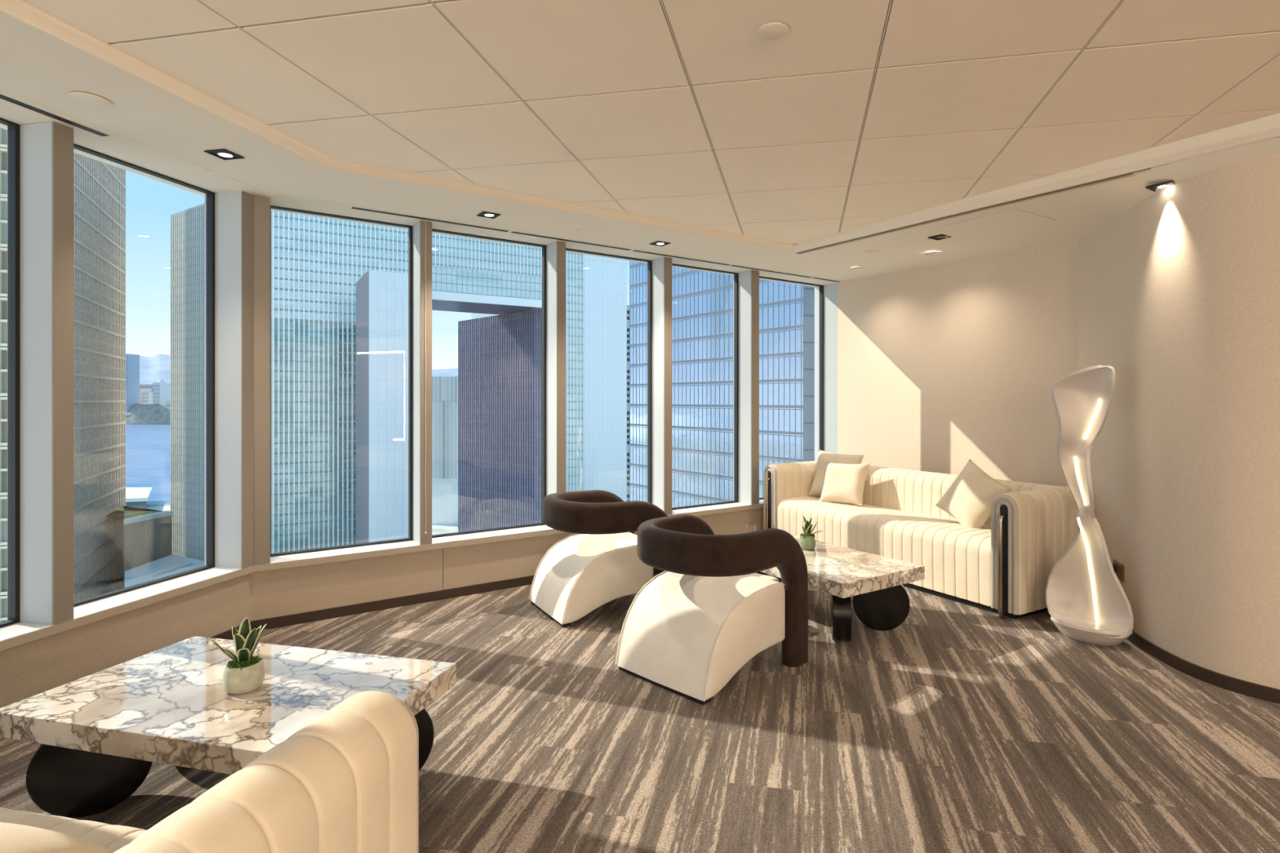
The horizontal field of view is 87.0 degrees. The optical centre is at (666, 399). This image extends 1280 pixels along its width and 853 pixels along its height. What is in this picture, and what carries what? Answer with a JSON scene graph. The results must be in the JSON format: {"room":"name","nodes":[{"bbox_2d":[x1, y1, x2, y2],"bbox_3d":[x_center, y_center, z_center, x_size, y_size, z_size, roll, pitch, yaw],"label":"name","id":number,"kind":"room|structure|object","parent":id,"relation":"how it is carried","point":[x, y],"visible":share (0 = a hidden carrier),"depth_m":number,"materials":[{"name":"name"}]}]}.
{"room":"office lounge","nodes":[
{"label":"office lounge","id":0,"kind":"room"},
{"bbox_2d":[0,573,251,708],"bbox_3d":[-3.421,1.173,-0.266,0.250,0.355,8.608,0,0,12],"label":"wall","id":1,"kind":"structure","parent":0,"point":[31,668],"depth_m":3.16,"materials":[{"name":"paper"}]},
{"bbox_2d":[0,117,19,627],"bbox_3d":[-2.838,-0.124,2.417,0.254,2.168,0.977,0,0,12],"label":"window","id":2,"kind":"structure","parent":1,"relation":"in","point":[13,129],"depth_m":2.89,"materials":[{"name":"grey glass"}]},
{"bbox_2d":[19,121,214,625],"bbox_3d":[-2.638,-0.124,3.374,0.254,2.168,0.977,0,0,12],"label":"window","id":3,"kind":"structure","parent":1,"relation":"in","point":[46,148],"depth_m":2.90,"materials":[{"name":"grey metal"}]},
{"bbox_2d":[0,621,252,737],"bbox_3d":[-3.292,1.319,-0.293,0.012,0.062,8.608,0,0,12],"label":"baseboard","id":4,"kind":"structure","parent":1,"relation":"attached to","point":[228,634],"depth_m":3.74,"materials":[{"name":"brown wood"}]},
{"bbox_2d":[0,565,253,651],"bbox_3d":[-3.393,0.980,-0.224,0.266,0.040,8.702,0,0,12],"label":"trim","id":5,"kind":"structure","parent":1,"relation":"on","point":[21,633],"depth_m":3.20,"materials":[{"name":"white paint"}]},
{"bbox_2d":[204,191,270,568],"bbox_3d":[-2.478,-0.114,4.002,0.310,2.148,0.317,0,0,12],"label":"column","id":6,"kind":"structure","parent":1,"relation":"attached to","point":[242,219],"depth_m":3.86,"materials":[{"name":"white paint"}]},
{"bbox_2d":[251,507,763,621],"bbox_3d":[-0.301,1.173,5.577,5.370,0.355,0.250,0,0,-35],"label":"wall","id":7,"kind":"structure","parent":0,"point":[282,592],"depth_m":4.41,"materials":[{"name":"paint"}]},
{"bbox_2d":[270,205,431,556],"bbox_3d":[-2.021,-0.124,4.330,0.935,2.168,0.254,0,0,-35],"label":"window","id":8,"kind":"structure","parent":7,"relation":"in","point":[417,260],"depth_m":4.49,"materials":[{"name":"grey metal"}]},
{"bbox_2d":[424,220,426,533],"bbox_3d":[-1.598,-0.150,4.466,0.012,2.077,0.012,0,0,0],"label":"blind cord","id":9,"kind":"object","parent":8,"relation":"attached to","point":[425,532],"visible":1,"depth_m":4.46,"materials":[{"name":"white plastic"}]},
{"bbox_2d":[252,574,536,631],"bbox_3d":[-0.346,1.319,5.384,5.072,0.062,0.012,0,0,-35],"label":"baseboard","id":10,"kind":"structure","parent":7,"relation":"attached to","point":[345,611],"depth_m":4.34,"materials":[{"name":"brown wood"}]},
{"bbox_2d":[431,228,565,537],"bbox_3d":[-1.236,-0.124,4.887,0.990,2.168,0.254,0,0,-35],"label":"window","id":11,"kind":"structure","parent":7,"relation":"in","point":[553,255],"depth_m":5.06,"materials":[{"name":"grey metal"}]},
{"bbox_2d":[253,499,763,572],"bbox_3d":[-0.450,0.980,5.449,5.165,0.040,0.266,0,0,-35],"label":"window sill","id":12,"kind":"structure","parent":7,"relation":"on","point":[403,547],"depth_m":4.52,"materials":[{"name":"white paint"}]},
{"bbox_2d":[565,248,671,515],"bbox_3d":[-0.429,-0.124,5.459,0.988,2.168,0.254,0,0,-35],"label":"window","id":13,"kind":"structure","parent":7,"relation":"in","point":[659,270],"depth_m":5.65,"materials":[{"name":"grey metal"}]},
{"bbox_2d":[671,263,759,510],"bbox_3d":[0.378,-0.124,6.031,0.991,2.168,0.254,0,0,-35],"label":"window","id":14,"kind":"structure","parent":7,"relation":"in","point":[745,284],"depth_m":6.21,"materials":[{"name":"grey metal"}]},
{"bbox_2d":[759,275,823,499],"bbox_3d":[1.176,-0.124,6.691,1.076,2.168,0.042,0,0,-35],"label":"window","id":15,"kind":"structure","parent":7,"relation":"in","point":[821,286],"depth_m":6.98,"materials":[{"name":"grey metal"}]},
{"bbox_2d":[0,0,1279,280],"bbox_3d":[0.221,-1.260,1.013,10.759,0.381,12.838,0,0,0],"label":"ceiling","id":16,"kind":"structure","parent":0,"point":[864,112],"depth_m":2.75,"materials":[{"name":"beige paint"}]},
{"bbox_2d":[67,92,111,107],"bbox_3d":[-2.273,-1.183,2.655,0.132,0.011,0.132,0,0,0],"label":"cover plate","id":17,"kind":"object","parent":16,"relation":"attached to","point":[87,99],"visible":1,"depth_m":2.65,"materials":[{"name":"beige paint"}]},
{"bbox_2d":[0,88,264,195],"bbox_3d":[-3.352,-1.266,-0.224,0.428,0.163,8.718,0,0,12],"label":"trim","id":18,"kind":"structure","parent":16,"relation":"attached to","point":[15,108],"depth_m":3.22,"materials":[{"name":"beige paint"}]},
{"bbox_2d":[204,148,244,159],"bbox_3d":[-2.135,-1.186,3.252,0.116,0.008,0.116,0,0,12],"label":"recessed light","id":19,"kind":"object","parent":16,"relation":"in","point":[223,153],"visible":1,"depth_m":3.25,"materials":[{"name":"black paint"}]},
{"bbox_2d":[0,0,794,251],"bbox_3d":[-1.974,-1.220,0.749,1.758,0.066,10.918,0,0,24],"label":"trim","id":20,"kind":"structure","parent":16,"relation":"attached to","point":[20,10],"depth_m":3.16,"materials":[{"name":"beige paint"}]},
{"bbox_2d":[476,211,500,218],"bbox_3d":[-1.141,-1.186,4.316,0.116,0.008,0.116,0,0,-35],"label":"recessed light","id":21,"kind":"object","parent":16,"relation":"in","point":[483,214],"visible":1,"depth_m":4.32,"materials":[{"name":"black paint"}]},
{"bbox_2d":[575,229,588,233],"bbox_3d":[-0.595,-1.183,4.733,0.090,0.011,0.090,0,0,0],"label":"cover plate","id":22,"kind":"object","parent":16,"relation":"attached to","point":[579,231],"visible":1,"depth_m":4.71,"materials":[{"name":"beige paint"}]},
{"bbox_2d":[648,240,671,246],"bbox_3d":[-0.051,-1.186,5.106,0.116,0.008,0.116,0,0,-35],"label":"recessed light","id":23,"kind":"object","parent":16,"relation":"in","point":[660,243],"visible":1,"depth_m":5.11,"materials":[{"name":"black paint"}]},
{"bbox_2d":[756,22,788,39],"bbox_3d":[0.353,-1.228,2.244,0.104,0.011,0.104,0,0,0],"label":"cover plate","id":24,"kind":"object","parent":16,"relation":"attached to","point":[775,30],"visible":1,"depth_m":2.24,"materials":[{"name":"beige paint"}]},
{"bbox_2d":[849,266,863,269],"bbox_3d":[1.688,-1.168,5.982,0.120,0.007,0.120,0,0,0],"label":"recessed light","id":25,"kind":"object","parent":16,"relation":"in","point":[852,268],"visible":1,"depth_m":5.97,"materials":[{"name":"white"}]},
{"bbox_2d":[864,250,877,253],"bbox_3d":[1.613,-1.161,5.305,0.100,0.011,0.100,0,0,0],"label":"cover plate","id":26,"kind":"object","parent":16,"relation":"attached to","point":[868,251],"visible":1,"depth_m":5.29,"materials":[{"name":"beige paint"}]},
{"bbox_2d":[924,251,941,255],"bbox_3d":[2.070,-1.140,5.240,0.120,0.007,0.120,0,0,0],"label":"recessed light","id":27,"kind":"object","parent":16,"relation":"in","point":[930,253],"visible":1,"depth_m":5.23,"materials":[{"name":"white metal"}]},
{"bbox_2d":[928,234,952,239],"bbox_3d":[1.938,-1.153,4.773,0.116,0.008,0.116,0,0,-33],"label":"recessed light","id":28,"kind":"object","parent":16,"relation":"in","point":[940,237],"visible":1,"depth_m":4.77,"materials":[{"name":"black paint"}]},
{"bbox_2d":[944,208,1056,235],"bbox_3d":[2.148,-1.148,4.363,0.397,0.043,0.525,0,0,-28],"label":"access panel","id":29,"kind":"object","parent":16,"relation":"attached to","point":[1015,219],"visible":1,"depth_m":4.35,"materials":[{"name":"beige paint"}]},
{"bbox_2d":[1145,180,1175,191],"bbox_3d":[2.540,-1.093,3.444,0.116,0.008,0.116,0,0,-34],"label":"recessed light","id":30,"kind":"object","parent":16,"relation":"in","point":[1153,187],"visible":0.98,"depth_m":3.43,"materials":[{"name":"black paint"}]},
{"bbox_2d":[0,574,1279,852],"bbox_3d":[0.471,1.425,1.058,10.259,0.150,12.516,0,0,0],"label":"floor","id":31,"kind":"structure","parent":0,"point":[955,727],"depth_m":2.64,"materials":[{"name":"carpet"}]},
{"bbox_2d":[0,690,418,852],"bbox_3d":[-1.758,0.965,1.232,2.450,0.770,0.814,0,0,11],"label":"sofa","id":32,"kind":"object","parent":31,"relation":"on","point":[347,780],"visible":0.98,"depth_m":1.13,"materials":[{"name":"cream leather"},{"name":"black paint"}]},
{"bbox_2d":[0,822,115,852],"bbox_3d":[-1.290,0.821,1.097,0.467,0.187,0.438,0,0,7],"label":"cushion","id":33,"kind":"object","parent":32,"relation":"on","point":[14,837],"visible":0.98,"depth_m":1.21,"materials":[{"name":"fabric"}]},
{"bbox_2d":[0,635,456,817],"bbox_3d":[-1.439,1.160,2.290,1.200,0.380,0.690,0,0,14],"label":"coffee table","id":34,"kind":"object","parent":31,"relation":"on","point":[100,735],"visible":0.7,"depth_m":2.17,"materials":[{"name":"stone"}]},
{"bbox_2d":[210,617,266,694],"bbox_3d":[-1.426,0.852,2.260,0.138,0.235,0.120,0,0,17],"label":"potted snake plant","id":35,"kind":"object","parent":34,"relation":"on","point":[245,673],"visible":1,"depth_m":2.23,"materials":[{"name":"green plant"}]},
{"bbox_2d":[528,489,668,627],"bbox_3d":[-0.430,0.987,4.424,0.786,0.727,0.688,0,0,-30],"label":"armchair","id":36,"kind":"object","parent":31,"relation":"on","point":[588,570],"visible":0.79,"depth_m":4.16,"materials":[{"name":"beige fabric"}]},
{"bbox_2d":[614,514,808,704],"bbox_3d":[0.228,0.987,3.443,0.688,0.727,0.786,0,0,44],"label":"armchair","id":37,"kind":"object","parent":31,"relation":"on","point":[691,629],"visible":1,"depth_m":3.22,"materials":[{"name":"beige fabric"}]},
{"bbox_2d":[755,534,924,641],"bbox_3d":[0.889,1.160,4.241,0.690,0.380,1.200,0,0,-33],"label":"coffee table","id":38,"kind":"object","parent":31,"relation":"on","point":[873,583],"visible":0.56,"depth_m":3.91,"materials":[{"name":"stone"}]},
{"bbox_2d":[799,515,822,550],"bbox_3d":[0.933,0.860,4.374,0.146,0.220,0.108,0,0,0],"label":"potted snake plant","id":39,"kind":"object","parent":38,"relation":"on","point":[806,540],"visible":0.98,"depth_m":4.34,"materials":[{"name":"green plant"}]},
{"bbox_2d":[763,460,1077,619],"bbox_3d":[1.818,0.965,5.313,0.814,0.770,2.450,0,0,-30],"label":"sofa","id":40,"kind":"object","parent":31,"relation":"on","point":[1003,567],"visible":0.7,"depth_m":4.63,"materials":[{"name":"beige leather"}]},
{"bbox_2d":[808,449,863,495],"bbox_3d":[1.516,0.678,6.046,0.199,0.433,0.475,0,0,-40],"label":"cushion","id":41,"kind":"object","parent":40,"relation":"on","point":[824,457],"visible":0.46,"depth_m":6.07,"materials":[{"name":"fabric"}]},
{"bbox_2d":[819,461,870,505],"bbox_3d":[1.518,0.710,5.768,0.199,0.354,0.434,0,0,-41],"label":"cushion","id":42,"kind":"object","parent":40,"relation":"on","point":[843,482],"visible":1,"depth_m":5.70,"materials":[{"name":"fabric"}]},
{"bbox_2d":[935,458,1013,528],"bbox_3d":[2.171,0.695,4.784,0.234,0.529,0.535,0,0,-15],"label":"cushion","id":43,"kind":"object","parent":40,"relation":"on","point":[969,500],"visible":0.87,"depth_m":4.71,"materials":[{"name":"fabric"}]},
{"bbox_2d":[1044,364,1133,646],"bbox_3d":[2.374,0.577,3.796,0.434,1.546,0.272,0,0,44],"label":"floor lamp","id":44,"kind":"object","parent":31,"relation":"on","point":[1086,600],"visible":1,"depth_m":3.83,"materials":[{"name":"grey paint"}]},
{"bbox_2d":[836,239,1078,486],"bbox_3d":[2.371,0.021,5.780,0.200,2.658,2.470,0,0,-27],"label":"wall","id":45,"kind":"structure","parent":0,"point":[940,367],"depth_m":5.47,"materials":[{"name":"beige paint"}]},
{"bbox_2d":[254,191,845,286],"bbox_3d":[-0.433,-1.266,5.411,5.182,0.163,0.428,0,0,-35],"label":"trim","id":46,"kind":"structure","parent":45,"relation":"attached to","point":[281,200],"depth_m":4.87,"materials":[{"name":"beige paint"}]},
{"bbox_2d":[814,283,836,461],"bbox_3d":[1.733,0.031,7.026,0.220,2.638,0.300,0,0,-35],"label":"trim","id":47,"kind":"structure","parent":45,"relation":"attached to","point":[829,290],"depth_m":6.93,"materials":[{"name":"white paint"}]},
{"bbox_2d":[1078,153,1279,688],"bbox_3d":[3.645,0.020,3.176,3.085,2.660,1.438,0,0,39],"label":"wall","id":48,"kind":"structure","parent":0,"point":[1179,290],"depth_m":3.27,"materials":[{"name":"beige paint"}]},
{"bbox_2d":[791,113,1279,254],"bbox_3d":[2.576,-1.180,3.066,0.090,0.146,5.600,0,0,-33],"label":"trim","id":49,"kind":"structure","parent":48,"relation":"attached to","point":[1265,128],"depth_m":3.61,"materials":[{"name":"beige paint"}]},
{"bbox_2d":[1111,559,1124,582],"bbox_3d":[2.627,0.998,3.942,0.049,0.096,0.150,0,0,16],"label":"wall outlet","id":50,"kind":"object","parent":48,"relation":"attached to","point":[1118,568],"visible":0.61,"depth_m":3.91,"materials":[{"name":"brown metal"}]},
{"bbox_2d":[1127,630,1279,704],"bbox_3d":[3.587,1.319,3.129,3.104,0.062,1.336,0,0,40],"label":"baseboard","id":51,"kind":"structure","parent":48,"relation":"attached to","point":[1224,682],"depth_m":3.21,"materials":[{"name":"brown wood"}]},
{"label":"outside","id":52,"kind":"structure","parent":0,"visible":0},
{"bbox_2d":[114,504,457,591],"bbox_3d":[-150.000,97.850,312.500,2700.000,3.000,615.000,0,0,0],"label":"ground","id":53,"kind":"structure","parent":52,"point":[436,529],"depth_m":510.58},
{"bbox_2d":[0,127,7,622],"bbox_3d":[-46.775,36.625,46.710,7.019,119.450,7.561,0,0,0],"label":"tower","id":54,"kind":"structure","parent":53,"relation":"on","point":[3,132],"depth_m":44.82,"materials":[{"name":"beige concrete"}]},
{"bbox_2d":[73,152,125,601],"bbox_3d":[-279.411,-31.150,301.178,86.082,255.000,119.629,0,0,0],"label":"tower","id":55,"kind":"structure","parent":53,"relation":"on","point":[99,187],"depth_m":315.64,"materials":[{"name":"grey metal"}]},
{"bbox_2d":[125,487,152,509],"bbox_3d":[-506.500,90.350,602.000,119.000,12.000,92.000,0,0,0],"label":"pier building","id":56,"kind":"structure","parent":53,"relation":"on","point":[135,497],"depth_m":586.25,"materials":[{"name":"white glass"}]},
{"bbox_2d":[106,506,173,590],"bbox_3d":[-279.358,76.150,334.289,62.148,40.400,44.405,0,0,0],"label":"building","id":57,"kind":"structure","parent":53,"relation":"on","point":[143,535],"depth_m":329.34,"materials":[{"name":"beige concrete"}]},
{"bbox_2d":[124,554,204,587],"bbox_3d":[-200.053,85.500,262.852,81.874,21.700,130.361,0,0,0],"label":"podium","id":58,"kind":"object","parent":53,"relation":"on","point":[170,565],"visible":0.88,"depth_m":299.28,"materials":[{"name":"white"}]},
{"bbox_2d":[355,263,408,543],"bbox_3d":[-114.995,21.350,279.477,35.575,150.000,39.274,0,0,0],"label":"skyscraper","id":59,"kind":"structure","parent":53,"relation":"on","point":[381,296],"depth_m":264.18,"materials":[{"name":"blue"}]},
{"bbox_2d":[170,204,626,560],"bbox_3d":[-154.091,-0.650,370.460,261.423,194.000,142.436,0,0,0],"label":"tower","id":60,"kind":"structure","parent":53,"relation":"on","point":[317,263],"depth_m":348.44,"materials":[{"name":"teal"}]},
{"bbox_2d":[431,376,457,524],"bbox_3d":[-172.085,39.165,532.250,27.022,114.370,25.500,0,0,0],"label":"block","id":61,"kind":"object","parent":53,"relation":"on","point":[444,388],"visible":0.7,"depth_m":520.02,"materials":[{"name":"white"}]},
{"bbox_2d":[626,305,629,501],"bbox_3d":[-24.119,18.650,424.850,5.406,155.400,10.300,0,0,0],"label":"block","id":62,"kind":"object","parent":53,"relation":"on","point":[628,306],"visible":0.23,"depth_m":420.00,"materials":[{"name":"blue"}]},
{"bbox_2d":[629,261,814,507],"bbox_3d":[17.019,6.350,145.054,50.562,180.000,70.229,0,0,0],"label":"tower","id":63,"kind":"structure","parent":53,"relation":"on","point":[702,301],"depth_m":128.09,"materials":[{"name":"blue glass"}]},
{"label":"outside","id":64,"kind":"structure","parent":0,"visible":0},
{"bbox_3d":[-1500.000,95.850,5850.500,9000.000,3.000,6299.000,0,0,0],"label":"shore","id":65,"kind":"object","parent":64,"visible":0},
{"bbox_2d":[125,353,139,411],"bbox_3d":[-2184.079,-45.736,2749.400,16.158,280.172,61.200,0,0,0],"label":"building","id":66,"kind":"structure","parent":65,"relation":"on","point":[132,361],"depth_m":2741.39,"materials":[{"name":"blue glass"}]},
{"bbox_2d":[139,388,151,404],"bbox_3d":[-2236.262,23.190,2879.400,19.753,142.320,61.200,0,0,0],"label":"building","id":67,"kind":"structure","parent":65,"relation":"on","point":[141,390],"depth_m":2859.65,"materials":[{"name":"white"}]},
{"bbox_2d":[139,384,152,392],"bbox_3d":[-2403.268,11.878,3129.400,79.802,164.944,61.200,0,0,0],"label":"building","id":68,"kind":"structure","parent":65,"relation":"on","point":[141,386],"depth_m":3100.34,"materials":[{"name":"grey"}]},
{"bbox_2d":[142,392,152,404],"bbox_3d":[-2215.792,31.601,2889.400,31.149,125.498,61.200,0,0,0],"label":"building","id":69,"kind":"structure","parent":65,"relation":"on","point":[147,397],"depth_m":2859.65,"materials":[{"name":"white"}]},
{"bbox_2d":[125,403,170,423],"bbox_3d":[-2098.322,54.470,2730.000,289.456,81.726,120.000,0,0,0],"label":"trees","id":70,"kind":"object","parent":65,"relation":"on","point":[157,413],"visible":0.81,"depth_m":2698.89,"materials":[{"name":"green plant"}]},
{"bbox_2d":[152,379,170,404],"bbox_3d":[-2122.178,3.635,2829.400,30.495,181.429,61.200,0,0,0],"label":"building","id":71,"kind":"structure","parent":65,"relation":"on","point":[161,390],"depth_m":2811.20,"materials":[{"name":"white"}]},
{"bbox_2d":[165,400,170,406],"bbox_3d":[-2028.465,48.536,2779.400,38.119,91.627,61.200,0,0,0],"label":"building","id":72,"kind":"structure","parent":65,"relation":"on","point":[167,402],"depth_m":2750.10,"materials":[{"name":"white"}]},
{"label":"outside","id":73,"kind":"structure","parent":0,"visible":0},
{"bbox_2d":[125,423,170,504],"bbox_3d":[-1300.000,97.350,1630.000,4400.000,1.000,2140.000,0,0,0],"label":"harbour water","id":74,"kind":"structure","parent":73,"point":[148,446],"depth_m":1084.34,"materials":[{"name":"blue liquid"}]},
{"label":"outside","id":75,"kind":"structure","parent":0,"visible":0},
{"bbox_2d":[139,354,457,384],"bbox_3d":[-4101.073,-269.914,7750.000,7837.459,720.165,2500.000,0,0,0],"label":"range","id":76,"kind":"object","parent":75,"point":[153,369],"visible":0.17,"depth_m":7548.91,"materials":[{"name":"blue"}]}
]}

